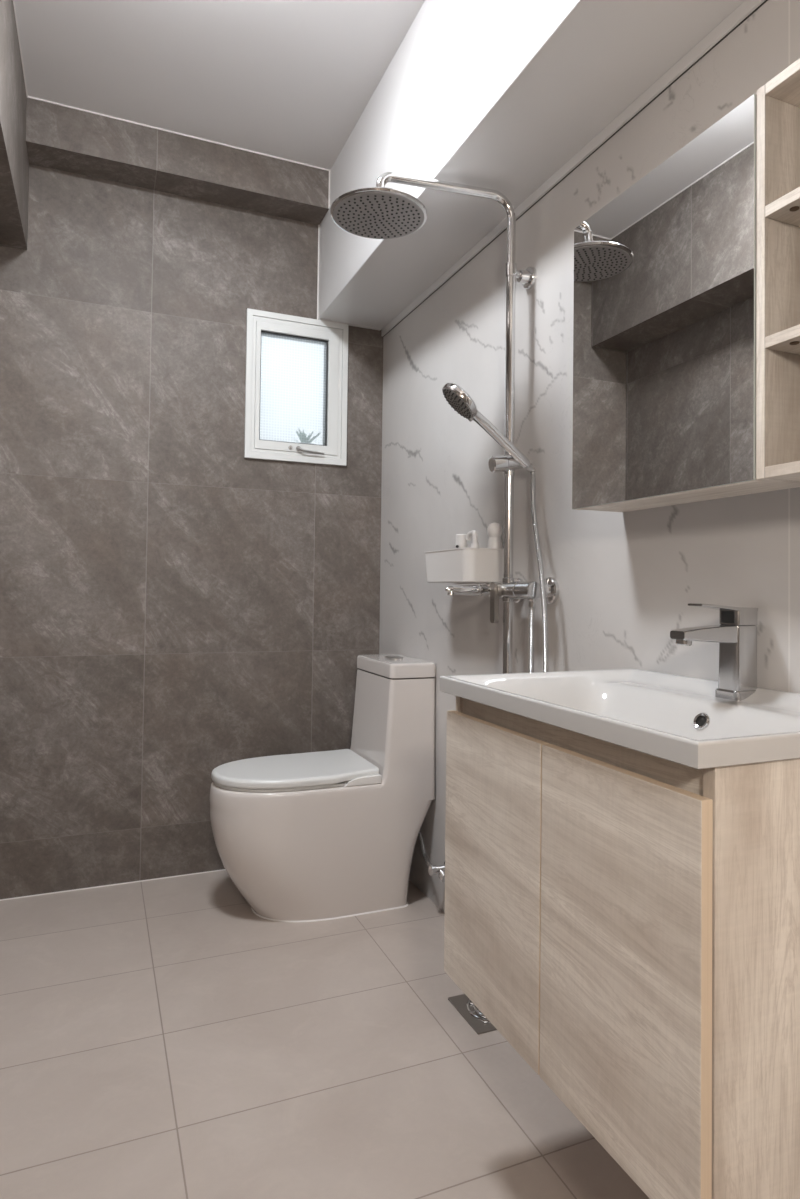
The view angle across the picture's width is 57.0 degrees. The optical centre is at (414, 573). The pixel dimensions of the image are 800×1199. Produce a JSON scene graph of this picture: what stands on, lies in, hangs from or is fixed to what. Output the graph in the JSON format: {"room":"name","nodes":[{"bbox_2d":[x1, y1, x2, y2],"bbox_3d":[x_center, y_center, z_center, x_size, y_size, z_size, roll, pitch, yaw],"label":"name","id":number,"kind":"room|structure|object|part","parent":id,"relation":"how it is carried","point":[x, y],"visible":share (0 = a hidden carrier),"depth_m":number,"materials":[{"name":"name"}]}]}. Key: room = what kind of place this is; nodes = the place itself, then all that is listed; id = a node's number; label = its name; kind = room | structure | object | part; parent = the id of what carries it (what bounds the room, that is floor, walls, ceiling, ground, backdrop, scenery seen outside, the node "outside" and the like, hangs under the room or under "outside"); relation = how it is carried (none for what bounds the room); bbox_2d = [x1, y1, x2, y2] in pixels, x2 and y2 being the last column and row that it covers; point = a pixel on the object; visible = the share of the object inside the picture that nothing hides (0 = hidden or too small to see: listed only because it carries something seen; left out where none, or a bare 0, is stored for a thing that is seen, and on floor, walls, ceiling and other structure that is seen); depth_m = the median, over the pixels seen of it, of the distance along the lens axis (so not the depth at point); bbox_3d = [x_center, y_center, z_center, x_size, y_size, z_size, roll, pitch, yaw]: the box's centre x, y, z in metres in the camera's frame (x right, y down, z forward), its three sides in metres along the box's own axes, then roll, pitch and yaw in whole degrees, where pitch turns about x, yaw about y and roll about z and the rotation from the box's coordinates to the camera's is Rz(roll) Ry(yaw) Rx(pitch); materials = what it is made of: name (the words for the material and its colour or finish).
{"room":"bathroom","nodes":[
{"label":"bathroom","id":0,"kind":"room"},
{"bbox_2d":[0,0,28,249],"bbox_3d":[-0.654,-1.322,0.739,0.198,0.434,3.630,1,-1,-23],"label":"wall","id":1,"kind":"structure","parent":0,"point":[14,160],"depth_m":2.06,"materials":[{"name":"tile"}]},
{"bbox_2d":[13,0,27,96],"bbox_3d":[-0.532,-1.536,0.721,0.004,0.004,3.492,1,-1,-23],"label":"trim","id":2,"kind":"structure","parent":1,"relation":"attached to","point":[13,0],"depth_m":2.11,"materials":[{"name":"white"}]},
{"bbox_2d":[26,98,328,224],"bbox_3d":[-0.886,-1.428,2.544,1.191,0.143,0.134,1,-1,-23],"label":"wall","id":3,"kind":"structure","parent":0,"point":[58,137],"depth_m":2.52,"materials":[{"name":"tile"}]},
{"bbox_2d":[27,96,329,170],"bbox_3d":[-0.767,-1.497,2.521,0.993,0.004,0.004,1,-1,-23],"label":"trim","id":4,"kind":"structure","parent":3,"relation":"attached to","point":[28,96],"depth_m":2.50,"materials":[{"name":"white"}]},
{"bbox_2d":[0,163,382,898],"bbox_3d":[-0.829,-0.213,2.690,1.661,2.563,0.130,1,-1,-23],"label":"wall","id":5,"kind":"structure","parent":0,"point":[177,606],"depth_m":2.58,"materials":[{"name":"tile"}]},
{"bbox_2d":[0,869,224,900],"bbox_3d":[-0.822,1.065,2.597,1.451,0.003,0.003,1,-1,-23],"label":"trim","id":6,"kind":"structure","parent":5,"relation":"attached to","point":[222,869],"depth_m":2.50,"materials":[{"name":"white"}]},
{"bbox_2d":[244,308,347,465],"bbox_3d":[-0.449,-0.698,2.808,0.391,0.552,0.090,1,-1,-23],"label":"window","id":7,"kind":"structure","parent":5,"relation":"in","point":[333,335],"depth_m":2.80,"materials":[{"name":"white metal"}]},
{"bbox_3d":[-0.452,-0.696,2.811,0.319,0.474,0.061,1,-1,-23],"label":"sash","id":8,"kind":"part","parent":7,"relation":"part of","materials":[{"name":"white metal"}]},
{"bbox_3d":[-0.407,-0.467,2.783,0.134,0.027,0.020,1,-1,-23],"label":"handle","id":9,"kind":"part","parent":7,"relation":"part of","materials":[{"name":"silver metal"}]},
{"bbox_2d":[318,319,380,329],"bbox_3d":[-0.250,-0.972,2.875,0.255,0.004,0.012,1,-1,-23],"label":"trim","id":10,"kind":"structure","parent":5,"relation":"attached to","point":[318,319],"depth_m":2.88,"materials":[{"name":"white metal"}]},
{"bbox_3d":[-0.536,-0.423,3.048,0.850,0.085,0.290,1,-1,-23],"label":"window ledge","id":11,"kind":"object","parent":5,"relation":"attached to","visible":0},
{"bbox_2d":[291,428,319,443],"bbox_3d":[-0.446,-0.530,2.999,0.096,0.129,0.115,-1,-2,42],"label":"potted plant","id":12,"kind":"object","parent":11,"relation":"on","point":[303,437],"visible":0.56,"depth_m":2.99,"materials":[{"name":"green plant"}]},
{"bbox_2d":[14,0,424,169],"bbox_3d":[-0.100,-1.575,1.063,1.661,0.100,3.980,1,-1,-23],"label":"ceiling","id":13,"kind":"structure","parent":0,"point":[292,80],"depth_m":2.17,"materials":[{"name":"white paint"}]},
{"bbox_2d":[0,870,648,1198],"bbox_3d":[-0.132,1.087,1.001,1.661,0.100,3.980,1,-1,-23],"label":"floor","id":14,"kind":"structure","parent":0,"point":[166,1038],"depth_m":1.57,"materials":[{"name":"tile"}]},
{"bbox_2d":[209,654,435,921],"bbox_3d":[-0.316,0.674,2.423,0.692,0.788,0.365,1,-1,-23],"label":"toilet","id":15,"kind":"object","parent":14,"relation":"on","point":[333,834],"visible":1,"depth_m":2.29,"materials":[{"name":"white ceramic"}]},
{"bbox_3d":[-0.402,0.655,2.387,0.481,0.010,0.342,1,-1,-23],"label":"seat","id":16,"kind":"part","parent":15,"relation":"part of","materials":[{"name":"white plastic"}]},
{"bbox_3d":[-0.401,0.633,2.387,0.496,0.033,0.358,1,-1,-23],"label":"lid","id":17,"kind":"part","parent":15,"relation":"part of","materials":[{"name":"white plastic"}]},
{"bbox_3d":[-0.319,0.865,2.418,0.691,0.407,0.364,1,-1,-23],"label":"bowl","id":18,"kind":"part","parent":15,"relation":"part of","materials":[{"name":"white ceramic"}]},
{"bbox_3d":[-0.068,0.316,2.536,0.162,0.048,0.352,1,-1,-23],"label":"cistern lid","id":19,"kind":"part","parent":15,"relation":"part of","materials":[{"name":"white ceramic"}]},
{"bbox_2d":[448,994,496,1034],"bbox_3d":[0.188,1.056,1.792,0.160,0.007,0.160,1,-1,-23],"label":"floor drain","id":20,"kind":"object","parent":14,"relation":"on","point":[474,1017],"visible":0.18,"depth_m":1.76,"materials":[{"name":"silver metal"}]},
{"bbox_2d":[318,0,744,329],"bbox_3d":[0.473,-1.259,1.222,0.270,0.510,3.630,1,-1,-23],"label":"ceiling beam","id":21,"kind":"structure","parent":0,"point":[499,95],"depth_m":1.75,"materials":[{"name":"white paint"}]},
{"bbox_2d":[317,225,318,319],"bbox_3d":[-0.370,-1.160,2.832,0.004,0.367,0.004,1,-1,-23],"label":"trim","id":22,"kind":"structure","parent":21,"relation":"attached to","point":[318,225],"depth_m":2.83,"materials":[{"name":"white"}]},
{"bbox_2d":[328,171,329,208],"bbox_3d":[-0.314,-1.415,2.715,0.004,0.140,0.004,1,-1,-23],"label":"trim","id":23,"kind":"structure","parent":21,"relation":"attached to","point":[329,171],"depth_m":2.71,"materials":[{"name":"white"}]},
{"bbox_2d":[381,0,767,336],"bbox_3d":[0.590,-0.988,1.267,0.009,0.026,3.630,1,-1,-23],"label":"trim","id":24,"kind":"structure","parent":21,"relation":"attached to","point":[747,7],"depth_m":1.63,"materials":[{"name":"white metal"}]},
{"bbox_2d":[379,0,799,912],"bbox_3d":[0.630,-0.229,1.271,0.100,2.563,3.630,1,-1,-23],"label":"wall","id":25,"kind":"structure","parent":0,"point":[626,580],"depth_m":1.81,"materials":[{"name":"tile"}]},
{"bbox_2d":[418,831,444,881],"bbox_3d":[0.041,0.892,2.375,0.068,0.115,0.266,1,-1,-23],"label":"angle valve","id":26,"kind":"object","parent":25,"relation":"attached to","point":[433,869],"visible":0.66,"depth_m":2.29,"materials":[{"name":"silver metal"}]},
{"bbox_3d":[0.087,0.930,2.274,0.028,0.036,0.046,1,-1,-23],"label":"valve handle","id":27,"kind":"part","parent":26,"relation":"part of","materials":[{"name":"silver metal"}]},
{"bbox_2d":[330,172,558,673],"bbox_3d":[0.057,-0.260,1.791,0.554,1.434,0.241,1,-1,-23],"label":"shower column","id":28,"kind":"structure","parent":25,"relation":"attached to","point":[380,211],"depth_m":1.84,"materials":[{"name":"silver metal"}]},
{"bbox_3d":[-0.084,-0.844,1.745,0.216,0.004,0.216,1,-1,-26],"label":"spray plate","id":29,"kind":"part","parent":28,"relation":"part of","materials":[{"name":"grey metal"}]},
{"bbox_3d":[0.084,-0.871,1.818,0.386,0.210,0.027,1,-1,-23],"label":"shower arm","id":30,"kind":"part","parent":28,"relation":"part of","materials":[{"name":"silver metal"}]},
{"bbox_3d":[0.138,0.042,1.898,0.124,0.035,0.033,1,-1,-23],"label":"bath spout","id":31,"kind":"part","parent":28,"relation":"part of","materials":[{"name":"silver metal"}]},
{"bbox_2d":[442,383,548,672],"bbox_3d":[0.186,0.015,1.778,0.249,0.944,0.131,1,-1,-7],"label":"shower","id":32,"kind":"object","parent":28,"relation":"attached to","point":[457,397],"visible":0.8,"depth_m":1.77,"materials":[{"name":"silver metal"}]},
{"bbox_3d":[0.208,0.073,1.873,0.022,0.104,0.037,1,-1,-23],"label":"lever","id":33,"kind":"part","parent":28,"relation":"part of","materials":[{"name":"silver metal"}]},
{"bbox_2d":[528,599,535,606],"bbox_3d":[0.283,0.069,1.771,0.020,0.025,0.020,1,-1,-23],"label":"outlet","id":34,"kind":"object","parent":28,"relation":"attached to","point":[531,602],"depth_m":1.76,"materials":[{"name":"silver metal"}]},
{"bbox_2d":[424,547,503,582],"bbox_3d":[0.138,-0.021,2.118,0.130,0.092,0.301,1,-1,-23],"label":"caddy","id":35,"kind":"object","parent":25,"relation":"attached to","point":[456,565],"visible":0.99,"depth_m":2.00,"materials":[{"name":"white plastic"}]},
{"bbox_2d":[456,534,467,547],"bbox_3d":[0.137,-0.047,2.144,0.036,0.134,0.037,1,-1,-1],"label":"shampoo bottle","id":36,"kind":"object","parent":35,"relation":"in","point":[461,542],"visible":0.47,"depth_m":2.13,"materials":[{"name":"white plastic"}]},
{"bbox_2d":[466,530,478,547],"bbox_3d":[0.166,-0.052,2.104,0.032,0.143,0.065,1,-1,-23],"label":"pump bottle","id":37,"kind":"object","parent":35,"relation":"in","point":[475,544],"visible":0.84,"depth_m":2.08,"materials":[{"name":"white plastic"}]},
{"bbox_2d":[487,523,501,548],"bbox_3d":[0.220,-0.061,2.020,0.041,0.158,0.041,1,-1,-23],"label":"bottle","id":38,"kind":"object","parent":35,"relation":"in","point":[494,530],"visible":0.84,"depth_m":2.01,"materials":[{"name":"white plastic"}]},
{"bbox_2d":[444,696,799,1198],"bbox_3d":[0.378,0.467,1.143,0.434,0.504,0.621,1,-1,-23],"label":"vanity cabinet","id":39,"kind":"object","parent":25,"relation":"attached to","point":[627,920],"visible":0.84,"depth_m":0.86,"materials":[{"name":"brown wood"}]},
{"bbox_3d":[0.267,0.471,1.423,0.415,0.501,0.018,1,-1,-23],"label":"panel","id":40,"kind":"part","parent":39,"relation":"part of","materials":[{"name":"brown wood"}]},
{"bbox_3d":[0.125,0.483,1.201,0.016,0.470,0.312,1,-1,-23],"label":"door","id":41,"kind":"part","parent":39,"relation":"part of","materials":[{"name":"brown wood"}]},
{"bbox_3d":[0.211,0.249,1.075,0.016,0.075,0.585,1,-1,-23],"label":"rail","id":42,"kind":"part","parent":39,"relation":"part of","materials":[{"name":"brown wood"}]},
{"bbox_2d":[440,669,799,768],"bbox_3d":[0.376,0.250,1.142,0.448,0.128,0.630,1,-1,-23],"label":"washbasin","id":43,"kind":"object","parent":39,"relation":"in","point":[679,719],"visible":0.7,"depth_m":1.17,"materials":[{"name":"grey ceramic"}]},
{"bbox_2d":[670,603,757,700],"bbox_3d":[0.493,0.129,1.211,0.158,0.160,0.054,1,-1,-23],"label":"faucet","id":44,"kind":"object","parent":43,"relation":"on","point":[736,634],"visible":0.99,"depth_m":1.21,"materials":[{"name":"silver metal"}]},
{"bbox_3d":[0.479,0.100,1.206,0.125,0.033,0.039,1,-1,-23],"label":"spout","id":45,"kind":"part","parent":44,"relation":"part of","materials":[{"name":"silver metal"}]},
{"bbox_3d":[0.510,0.067,1.219,0.118,0.036,0.043,1,-1,-23],"label":"lever","id":46,"kind":"part","parent":44,"relation":"part of","materials":[{"name":"silver metal"}]},
{"bbox_3d":[0.248,0.478,0.916,0.016,0.470,0.304,1,-1,-23],"label":"door","id":47,"kind":"part","parent":39,"relation":"part of","materials":[{"name":"brown wood"}]},
{"bbox_3d":[0.505,0.461,0.870,0.415,0.501,0.018,1,-1,-23],"label":"panel","id":48,"kind":"part","parent":39,"relation":"part of","materials":[{"name":"brown wood"}]},
{"bbox_2d":[572,58,799,511],"bbox_3d":[0.558,-0.432,1.157,0.129,0.588,0.862,1,-1,-23],"label":"upper cabinet","id":49,"kind":"object","parent":25,"relation":"attached to","point":[686,317],"visible":1,"depth_m":1.21,"materials":[{"name":"grey mirror"}]},
{"bbox_3d":[0.401,-0.425,1.550,0.109,0.586,0.016,1,-1,-23],"label":"panel","id":50,"kind":"part","parent":49,"relation":"part of","materials":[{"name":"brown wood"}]},
{"bbox_3d":[0.488,-0.144,1.330,0.109,0.016,0.448,1,-1,-23],"label":"panel","id":51,"kind":"part","parent":49,"relation":"part of","materials":[{"name":"brown wood"}]},
{"bbox_3d":[0.653,-0.722,0.951,0.129,0.016,0.368,1,-1,-23],"label":"panel","id":52,"kind":"part","parent":49,"relation":"part of","materials":[{"name":"brown wood"}]},
{"bbox_2d":[765,187,799,226],"bbox_3d":[0.648,-0.538,0.946,0.123,0.016,0.368,1,-1,-23],"label":"shelf","id":53,"kind":"object","parent":49,"relation":"attached to","point":[784,211],"depth_m":1.08,"materials":[{"name":"beige wood"}]},
{"bbox_2d":[765,324,799,354],"bbox_3d":[0.646,-0.342,0.941,0.123,0.016,0.368,1,-1,-23],"label":"shelf","id":54,"kind":"object","parent":49,"relation":"attached to","point":[785,342],"depth_m":1.07,"materials":[{"name":"beige wood"}]},
{"bbox_3d":[0.646,-0.150,0.938,0.129,0.016,0.368,1,-1,-23],"label":"panel","id":55,"kind":"part","parent":49,"relation":"part of","materials":[{"name":"brown wood"}]}
]}

